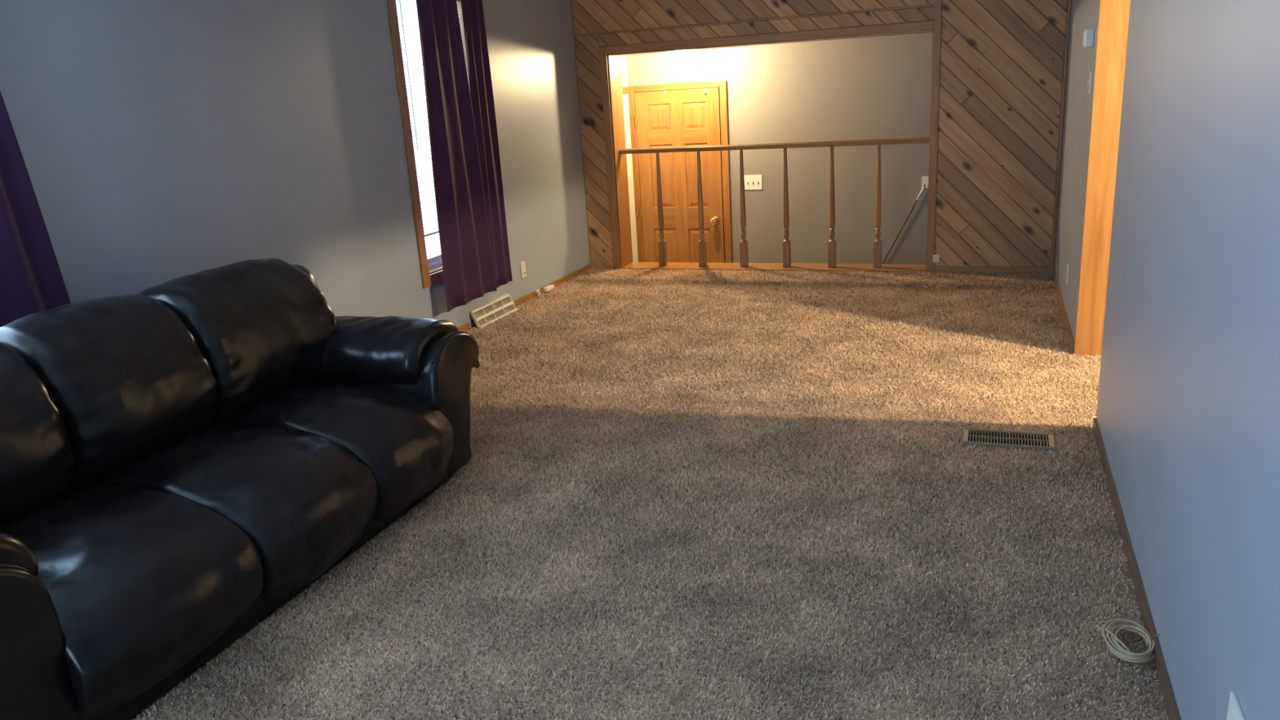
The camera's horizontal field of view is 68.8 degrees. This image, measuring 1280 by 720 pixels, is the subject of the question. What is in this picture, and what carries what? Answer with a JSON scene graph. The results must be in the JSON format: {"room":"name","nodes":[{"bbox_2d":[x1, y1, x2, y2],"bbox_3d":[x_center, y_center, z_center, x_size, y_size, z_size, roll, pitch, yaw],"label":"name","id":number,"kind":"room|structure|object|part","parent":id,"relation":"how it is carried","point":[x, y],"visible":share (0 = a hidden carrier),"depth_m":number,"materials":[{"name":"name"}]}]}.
{"room":"living room","nodes":[
{"label":"living room","id":0,"kind":"room"},
{"bbox_2d":[0,0,628,328],"bbox_3d":[-2.144,-0.448,4.530,0.150,3.510,11.900,3,17,20],"label":"wall","id":1,"kind":"structure","parent":0,"point":[160,141],"depth_m":4.79,"materials":[{"name":"grey paint"}]},
{"bbox_2d":[386,0,469,288],"bbox_3d":[-1.385,-1.557,6.400,0.151,1.960,0.995,3,17,20],"label":"window","id":2,"kind":"structure","parent":1,"relation":"in","point":[432,264],"depth_m":6.02,"materials":[{"name":"brown wood"}]},
{"bbox_3d":[-1.481,-1.425,5.965,0.018,1.960,0.075,3,17,20],"label":"casing","id":3,"kind":"part","parent":2,"relation":"part of","materials":[{"name":"brown wood"}]},
{"bbox_3d":[-1.470,-1.970,6.303,0.024,0.895,0.785,3,17,20],"label":"sash","id":4,"kind":"part","parent":2,"relation":"part of","materials":[{"name":"white plastic"}]},
{"bbox_3d":[-1.394,-1.151,6.530,0.024,0.890,0.785,3,17,20],"label":"sash","id":5,"kind":"part","parent":2,"relation":"part of","materials":[{"name":"white plastic"}]},
{"bbox_2d":[395,0,462,236],"bbox_3d":[-1.367,-1.667,6.358,0.041,1.553,0.817,3,17,20],"label":"window blind","id":6,"kind":"object","parent":2,"relation":"attached to","point":[409,57],"visible":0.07,"depth_m":6.12,"materials":[{"name":"white plastic"}]},
{"bbox_3d":[-1.460,-1.572,6.091,0.002,1.520,0.002,3,17,20],"label":"ladder cord","id":7,"kind":"part","parent":6,"relation":"part of","materials":[{"name":"white plastic"}]},
{"bbox_3d":[-1.326,-0.930,6.574,0.022,0.015,0.817,3,17,20],"label":"rail","id":8,"kind":"part","parent":6,"relation":"part of","materials":[{"name":"white plastic"}]},
{"bbox_3d":[-1.427,-1.559,6.415,0.055,1.810,0.845,3,17,20],"label":"frame","id":9,"kind":"part","parent":2,"relation":"part of","materials":[{"name":"white plastic"}]},
{"bbox_3d":[-1.268,-0.650,6.639,0.018,0.075,0.845,3,17,20],"label":"casing","id":10,"kind":"part","parent":2,"relation":"part of","materials":[{"name":"brown wood"}]},
{"bbox_2d":[468,293,518,328],"bbox_3d":[-1.096,-0.373,7.036,0.090,0.128,0.580,3,17,20],"label":"air vent","id":11,"kind":"object","parent":1,"relation":"in","point":[496,308],"visible":1,"depth_m":7.02,"materials":[{"name":"grey"}]},
{"bbox_3d":[-1.198,-0.291,6.782,0.074,0.121,0.008,3,17,20],"label":"rail","id":12,"kind":"part","parent":11,"relation":"part of","materials":[{"name":"beige paint"}]},
{"bbox_3d":[-1.118,-0.426,7.028,0.011,0.012,0.580,3,17,20],"label":"rail","id":13,"kind":"part","parent":11,"relation":"part of","materials":[{"name":"beige paint"}]},
{"bbox_3d":[-1.109,-0.371,7.042,0.056,0.118,0.568,3,17,20],"label":"panel","id":14,"kind":"part","parent":11,"relation":"part of","materials":[{"name":"grey"}]},
{"bbox_3d":[-1.090,-0.371,7.035,0.016,0.018,0.580,3,17,20],"label":"rail","id":15,"kind":"part","parent":11,"relation":"part of","materials":[{"name":"beige paint"}]},
{"bbox_3d":[-1.061,-0.317,7.040,0.023,0.015,0.580,3,17,20],"label":"rail","id":16,"kind":"part","parent":11,"relation":"part of","materials":[{"name":"beige paint"}]},
{"bbox_3d":[-1.001,-0.452,7.294,0.074,0.121,0.008,3,17,20],"label":"rail","id":17,"kind":"part","parent":11,"relation":"part of","materials":[{"name":"beige paint"}]},
{"bbox_2d":[520,260,526,278],"bbox_3d":[-0.939,-0.731,7.533,0.010,0.130,0.075,3,17,20],"label":"outlet","id":18,"kind":"object","parent":1,"relation":"attached to","point":[522,264],"visible":1,"depth_m":7.52,"materials":[{"name":"beige plastic"}]},
{"bbox_2d":[457,263,591,331],"bbox_3d":[-2.261,0.589,4.107,0.013,0.052,10.480,3,17,20],"label":"baseboard","id":19,"kind":"structure","parent":1,"relation":"attached to","point":[466,326],"depth_m":7.86,"materials":[{"name":"brown wood"}]},
{"bbox_2d":[622,86,640,262],"bbox_3d":[-0.205,-1.546,9.390,0.032,2.290,0.965,3,17,20],"label":"door","id":20,"kind":"structure","parent":1,"relation":"in","point":[626,97],"depth_m":9.64,"materials":[{"name":"beige paint"}]},
{"bbox_3d":[-0.273,-2.615,9.082,0.026,0.061,0.846,3,17,20],"label":"casing","id":21,"kind":"part","parent":20,"relation":"part of","materials":[{"name":"brown wood"}]},
{"bbox_3d":[-2.766,-1.368,2.333,0.124,0.090,2.774,3,17,20],"label":"curtain rod","id":22,"kind":"object","parent":1,"relation":"attached to","visible":0},
{"bbox_2d":[0,90,71,327],"bbox_3d":[-2.347,-0.587,3.480,0.044,2.183,0.436,3,17,20],"label":"curtain","id":23,"kind":"object","parent":22,"relation":"hanging from","point":[32,281],"visible":0.29,"depth_m":3.53,"materials":[{"name":"purple fabric"}]},
{"bbox_3d":[-1.310,-2.558,6.133,0.124,0.090,1.494,3,17,20],"label":"curtain rod","id":24,"kind":"object","parent":1,"relation":"attached to","visible":0},
{"bbox_2d":[416,0,497,311],"bbox_3d":[-1.240,-1.459,6.257,0.056,2.183,0.660,3,17,20],"label":"curtain","id":25,"kind":"object","parent":24,"relation":"hanging from","point":[468,273],"visible":1,"depth_m":6.26,"materials":[{"name":"purple fabric"}]},
{"bbox_2d":[460,0,512,288],"bbox_3d":[-1.119,-1.605,6.752,0.042,2.193,0.352,3,17,20],"label":"curtain","id":26,"kind":"object","parent":24,"relation":"hanging from","point":[480,83],"visible":0.81,"depth_m":6.76,"materials":[{"name":"purple fabric"}]},
{"bbox_2d":[133,269,1168,719],"bbox_3d":[-0.304,0.796,3.434,4.166,0.200,10.500,3,17,20],"label":"floor","id":27,"kind":"structure","parent":0,"point":[591,521],"depth_m":3.27,"materials":[{"name":"beige carpet"}]},
{"bbox_2d":[0,257,479,719],"bbox_3d":[-1.638,0.289,3.306,1.205,0.990,2.662,3,17,20],"label":"sofa","id":28,"kind":"object","parent":27,"relation":"on","point":[183,458],"visible":1,"depth_m":3.11,"materials":[{"name":"black leather"}]},
{"bbox_2d":[0,342,74,524],"bbox_3d":[-2.094,0.272,2.778,0.451,0.606,0.590,3,17,20],"label":"cushion","id":29,"kind":"object","parent":28,"relation":"on","point":[37,421],"depth_m":2.87,"materials":[{"name":"black leather"}]},
{"bbox_3d":[-1.986,0.770,2.385,0.975,0.618,0.408,3,17,20],"label":"armrest","id":30,"kind":"part","parent":28,"relation":"part of","materials":[{"name":"black leather"}]},
{"bbox_2d":[0,293,217,490],"bbox_3d":[-1.883,0.101,3.317,0.457,0.602,0.612,3,17,20],"label":"cushion","id":31,"kind":"object","parent":28,"relation":"on","point":[132,379],"depth_m":3.18,"materials":[{"name":"black leather"}]},
{"bbox_2d":[0,485,263,719],"bbox_3d":[-1.713,0.691,2.819,0.922,0.437,0.648,3,17,20],"label":"seat cushion","id":32,"kind":"object","parent":28,"relation":"on","point":[144,585],"depth_m":2.68,"materials":[{"name":"black leather"}]},
{"bbox_2d":[92,421,377,601],"bbox_3d":[-1.499,0.515,3.382,0.965,0.479,0.603,3,17,20],"label":"seat cushion","id":33,"kind":"object","parent":28,"relation":"on","point":[305,498],"depth_m":3.18,"materials":[{"name":"black leather"}]},
{"bbox_2d":[138,257,336,423],"bbox_3d":[-1.652,-0.089,3.922,0.445,0.604,0.734,3,17,20],"label":"cushion","id":34,"kind":"object","parent":28,"relation":"on","point":[264,330],"depth_m":3.77,"materials":[{"name":"black leather"}]},
{"bbox_3d":[-2.059,0.313,3.475,0.301,0.873,2.660,3,17,20],"label":"frame","id":35,"kind":"part","parent":28,"relation":"part of","materials":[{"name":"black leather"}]},
{"bbox_2d":[232,379,453,520],"bbox_3d":[-1.298,0.347,3.903,0.972,0.468,0.558,3,17,20],"label":"seat cushion","id":36,"kind":"object","parent":28,"relation":"on","point":[400,429],"depth_m":3.71,"materials":[{"name":"black leather"}]},
{"bbox_3d":[-1.244,0.164,4.321,0.975,0.618,0.408,3,17,20],"label":"armrest","id":37,"kind":"part","parent":28,"relation":"part of","materials":[{"name":"black leather"}]},
{"bbox_2d":[130,267,1168,719],"bbox_3d":[0.316,0.146,5.037,4.163,0.092,6.791,3,17,20],"label":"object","id":38,"kind":"structure","parent":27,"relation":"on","point":[787,299],"depth_m":3.52,"materials":[{"name":"beige carpet"}]},
{"bbox_2d":[542,284,554,291],"bbox_3d":[-0.771,-0.611,7.925,0.036,0.033,0.160,3,17,20],"label":"block","id":39,"kind":"object","parent":38,"relation":"on","point":[548,287],"visible":1,"depth_m":7.89,"materials":[{"name":"white plastic"}]},
{"bbox_3d":[1.378,0.768,2.631,0.141,0.071,0.214,0,16,11],"label":"cable coil","id":40,"kind":"part","parent":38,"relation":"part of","materials":[{"name":"white plastic"}]},
{"bbox_2d":[962,427,1055,451],"bbox_3d":[1.639,0.354,4.161,0.377,0.017,0.180,3,17,20],"label":"floor vent","id":41,"kind":"object","parent":27,"relation":"in","point":[999,438],"visible":1,"depth_m":4.16,"materials":[{"name":"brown metal"}]},
{"bbox_3d":[1.472,0.346,4.223,0.022,0.017,0.148,3,17,20],"label":"frame","id":42,"kind":"part","parent":41,"relation":"part of","materials":[{"name":"beige metal"}]},
{"bbox_3d":[1.805,0.362,4.100,0.022,0.017,0.148,3,17,20],"label":"frame","id":43,"kind":"part","parent":41,"relation":"part of","materials":[{"name":"beige metal"}]},
{"bbox_2d":[626,32,932,264],"bbox_3d":[2.363,-1.737,8.971,5.120,2.990,0.120,3,17,20],"label":"wall","id":44,"kind":"structure","parent":0,"point":[873,87],"depth_m":9.03,"materials":[{"name":"beige paint"}]},
{"bbox_2d":[630,80,732,262],"bbox_3d":[0.417,-1.650,9.608,1.022,2.296,0.124,3,17,20],"label":"door","id":45,"kind":"structure","parent":44,"relation":"in","point":[689,117],"depth_m":9.54,"materials":[{"name":"brown wood"}]},
{"bbox_3d":[-0.017,-1.685,9.818,0.060,2.296,0.026,3,17,20],"label":"casing","id":46,"kind":"part","parent":45,"relation":"part of","materials":[{"name":"brown wood"}]},
{"bbox_3d":[0.191,-2.650,9.433,0.240,0.127,0.028,3,17,20],"label":"rail","id":47,"kind":"part","parent":45,"relation":"part of","materials":[{"name":"brown wood"}]},
{"bbox_3d":[0.200,-2.460,9.479,0.240,0.265,0.010,3,17,20],"label":"panel","id":48,"kind":"part","parent":45,"relation":"part of","materials":[{"name":"brown wood"}]},
{"bbox_3d":[0.214,-2.270,9.543,0.240,0.135,0.028,3,17,20],"label":"rail","id":49,"kind":"part","parent":45,"relation":"part of","materials":[{"name":"brown wood"}]},
{"bbox_3d":[0.234,-1.894,9.643,0.240,0.645,0.010,3,17,20],"label":"panel","id":50,"kind":"part","parent":45,"relation":"part of","materials":[{"name":"brown wood"}]},
{"bbox_3d":[0.262,-1.484,9.771,0.240,0.215,0.028,3,17,20],"label":"rail","id":51,"kind":"part","parent":45,"relation":"part of","materials":[{"name":"brown wood"}]},
{"bbox_3d":[0.284,-1.069,9.882,0.240,0.645,0.010,3,17,20],"label":"panel","id":52,"kind":"part","parent":45,"relation":"part of","materials":[{"name":"brown wood"}]},
{"bbox_3d":[0.364,-2.736,9.343,0.892,0.060,0.026,3,17,20],"label":"casing","id":53,"kind":"part","parent":45,"relation":"part of","materials":[{"name":"brown wood"}]},
{"bbox_3d":[0.541,-2.634,9.304,0.240,0.127,0.028,3,17,20],"label":"rail","id":54,"kind":"part","parent":45,"relation":"part of","materials":[{"name":"brown wood"}]},
{"bbox_3d":[0.549,-2.443,9.350,0.240,0.265,0.010,3,17,20],"label":"panel","id":55,"kind":"part","parent":45,"relation":"part of","materials":[{"name":"brown wood"}]},
{"bbox_3d":[0.564,-2.254,9.414,0.240,0.135,0.028,3,17,20],"label":"rail","id":56,"kind":"part","parent":45,"relation":"part of","materials":[{"name":"brown wood"}]},
{"bbox_3d":[0.584,-1.878,9.514,0.240,0.645,0.010,3,17,20],"label":"panel","id":57,"kind":"part","parent":45,"relation":"part of","materials":[{"name":"brown wood"}]},
{"bbox_3d":[0.612,-1.468,9.642,0.240,0.215,0.028,3,17,20],"label":"rail","id":58,"kind":"part","parent":45,"relation":"part of","materials":[{"name":"brown wood"}]},
{"bbox_3d":[0.634,-1.053,9.753,0.240,0.645,0.010,3,17,20],"label":"panel","id":59,"kind":"part","parent":45,"relation":"part of","materials":[{"name":"brown wood"}]},
{"bbox_3d":[0.755,-1.417,9.535,0.086,0.086,0.094,3,17,20],"label":"knob","id":60,"kind":"part","parent":45,"relation":"part of","materials":[{"name":"gold metal"}]},
{"bbox_3d":[0.880,-1.643,9.488,0.070,2.296,0.026,3,17,20],"label":"casing","id":61,"kind":"part","parent":45,"relation":"part of","materials":[{"name":"brown wood"}]},
{"bbox_2d":[743,174,762,190],"bbox_3d":[1.131,-1.778,9.354,0.185,0.146,0.017,3,17,20],"label":"light switch","id":62,"kind":"object","parent":44,"relation":"attached to","point":[751,181],"visible":0.96,"depth_m":9.35,"materials":[{"name":"white plastic"}]},
{"bbox_2d":[882,184,925,263],"bbox_3d":[2.435,-1.077,9.063,0.616,1.229,0.022,3,17,20],"label":"cord","id":63,"kind":"object","parent":44,"relation":"hanging from","point":[923,188],"visible":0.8,"depth_m":8.93,"materials":[{"name":"white plastic"}]},
{"bbox_2d":[921,176,928,188],"bbox_3d":[2.688,-1.672,8.796,0.065,0.115,0.007,3,17,20],"label":"outlet","id":64,"kind":"object","parent":44,"relation":"attached to","point":[924,179],"visible":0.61,"depth_m":8.79,"materials":[{"name":"white plastic"}]},
{"bbox_2d":[571,0,1071,274],"bbox_3d":[1.479,-1.668,7.983,4.151,3.510,0.322,3,17,20],"label":"wall","id":65,"kind":"structure","parent":0,"point":[999,67],"depth_m":7.46,"materials":[{"name":"brown wood"}]},
{"bbox_2d":[618,137,929,267],"bbox_3d":[1.122,-1.355,8.217,2.717,1.076,0.072,3,17,20],"label":"stair railing","id":66,"kind":"object","parent":65,"relation":"on","point":[662,249],"visible":0.99,"depth_m":8.16,"materials":[{"name":"brown wood"}]},
{"bbox_3d":[1.092,-1.849,8.074,2.717,0.045,0.072,3,17,20],"label":"handrail","id":67,"kind":"part","parent":66,"relation":"part of","materials":[{"name":"brown wood"}]},
{"bbox_2d":[932,254,939,262],"bbox_3d":[2.438,-0.838,7.694,0.053,0.063,0.012,3,17,20],"label":"cable jack","id":68,"kind":"object","parent":65,"relation":"attached to","point":[935,257],"visible":1,"depth_m":7.69,"materials":[{"name":"beige plastic"}]},
{"bbox_3d":[3.203,-1.956,7.070,0.021,2.648,0.030,3,17,20],"label":"corner moulding","id":69,"kind":"part","parent":65,"relation":"part of","materials":[{"name":"brown wood"}]},
{"bbox_2d":[1053,0,1279,719],"bbox_3d":[1.484,-0.484,2.348,0.145,2.650,10.500,3,17,20],"label":"wall","id":70,"kind":"structure","parent":0,"point":[1188,412],"depth_m":2.29,"materials":[{"name":"grey paint"}]},
{"bbox_2d":[1052,267,1075,353],"bbox_3d":[2.886,-0.385,6.391,0.012,0.050,2.306,3,17,20],"label":"baseboard","id":71,"kind":"structure","parent":70,"relation":"attached to","point":[1060,296],"depth_m":6.11,"materials":[{"name":"brown wood"}]},
{"bbox_2d":[1066,263,1069,284],"bbox_3d":[2.773,-0.556,6.060,0.009,0.125,0.080,3,17,20],"label":"outlet","id":72,"kind":"object","parent":70,"relation":"attached to","point":[1068,265],"visible":1,"depth_m":6.04,"materials":[{"name":"beige plastic"}]},
{"bbox_2d":[1082,28,1094,47],"bbox_3d":[2.485,-1.784,5.178,0.047,0.097,0.130,3,17,20],"label":"thermostat","id":73,"kind":"object","parent":70,"relation":"attached to","point":[1088,33],"visible":1,"depth_m":5.12,"materials":[{"name":"white plastic"}]},
{"bbox_2d":[1087,71,1092,93],"bbox_3d":[2.483,-1.532,5.163,0.018,0.120,0.080,3,17,20],"label":"light switch","id":74,"kind":"object","parent":70,"relation":"attached to","point":[1089,82],"visible":1,"depth_m":5.14,"materials":[{"name":"beige plastic"}]},
{"bbox_2d":[1074,0,1130,355],"bbox_3d":[2.496,-0.985,5.032,0.161,2.000,0.020,3,17,20],"label":"trim","id":75,"kind":"structure","parent":70,"relation":"attached to","point":[1113,15],"depth_m":5.02,"materials":[{"name":"brown wood"}]},
{"bbox_2d":[1092,417,1180,719],"bbox_3d":[0.872,1.258,1.135,0.013,0.055,6.927,3,17,20],"label":"baseboard","id":76,"kind":"structure","parent":70,"relation":"attached to","point":[1166,691],"depth_m":2.88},
{"bbox_2d":[1226,691,1244,719],"bbox_3d":[1.143,0.721,1.802,0.011,0.133,0.086,3,17,20],"label":"outlet","id":77,"kind":"object","parent":70,"relation":"attached to","point":[1234,710],"visible":1,"depth_m":1.79,"materials":[{"name":"white plastic"}]},
{"bbox_2d":[1228,707,1235,719],"bbox_3d":[1.138,0.692,1.794,0.003,0.032,0.036,3,17,20],"label":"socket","id":78,"kind":"object","parent":77,"relation":"attached to","point":[1232,711],"depth_m":1.79,"materials":[{"name":"white plastic"}]},
{"bbox_3d":[2.087,-2.966,8.068,5.120,0.100,1.000,3,17,20],"label":"ceiling","id":79,"kind":"structure","parent":0,"visible":0},
{"bbox_2d":[676,51,685,61],"bbox_3d":[0.380,-2.850,8.646,0.296,0.245,0.296,3,17,20],"label":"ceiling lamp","id":80,"kind":"object","parent":79,"relation":"attached to","point":[681,55],"visible":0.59,"depth_m":8.63,"materials":[{"name":"white glass"}]}
]}

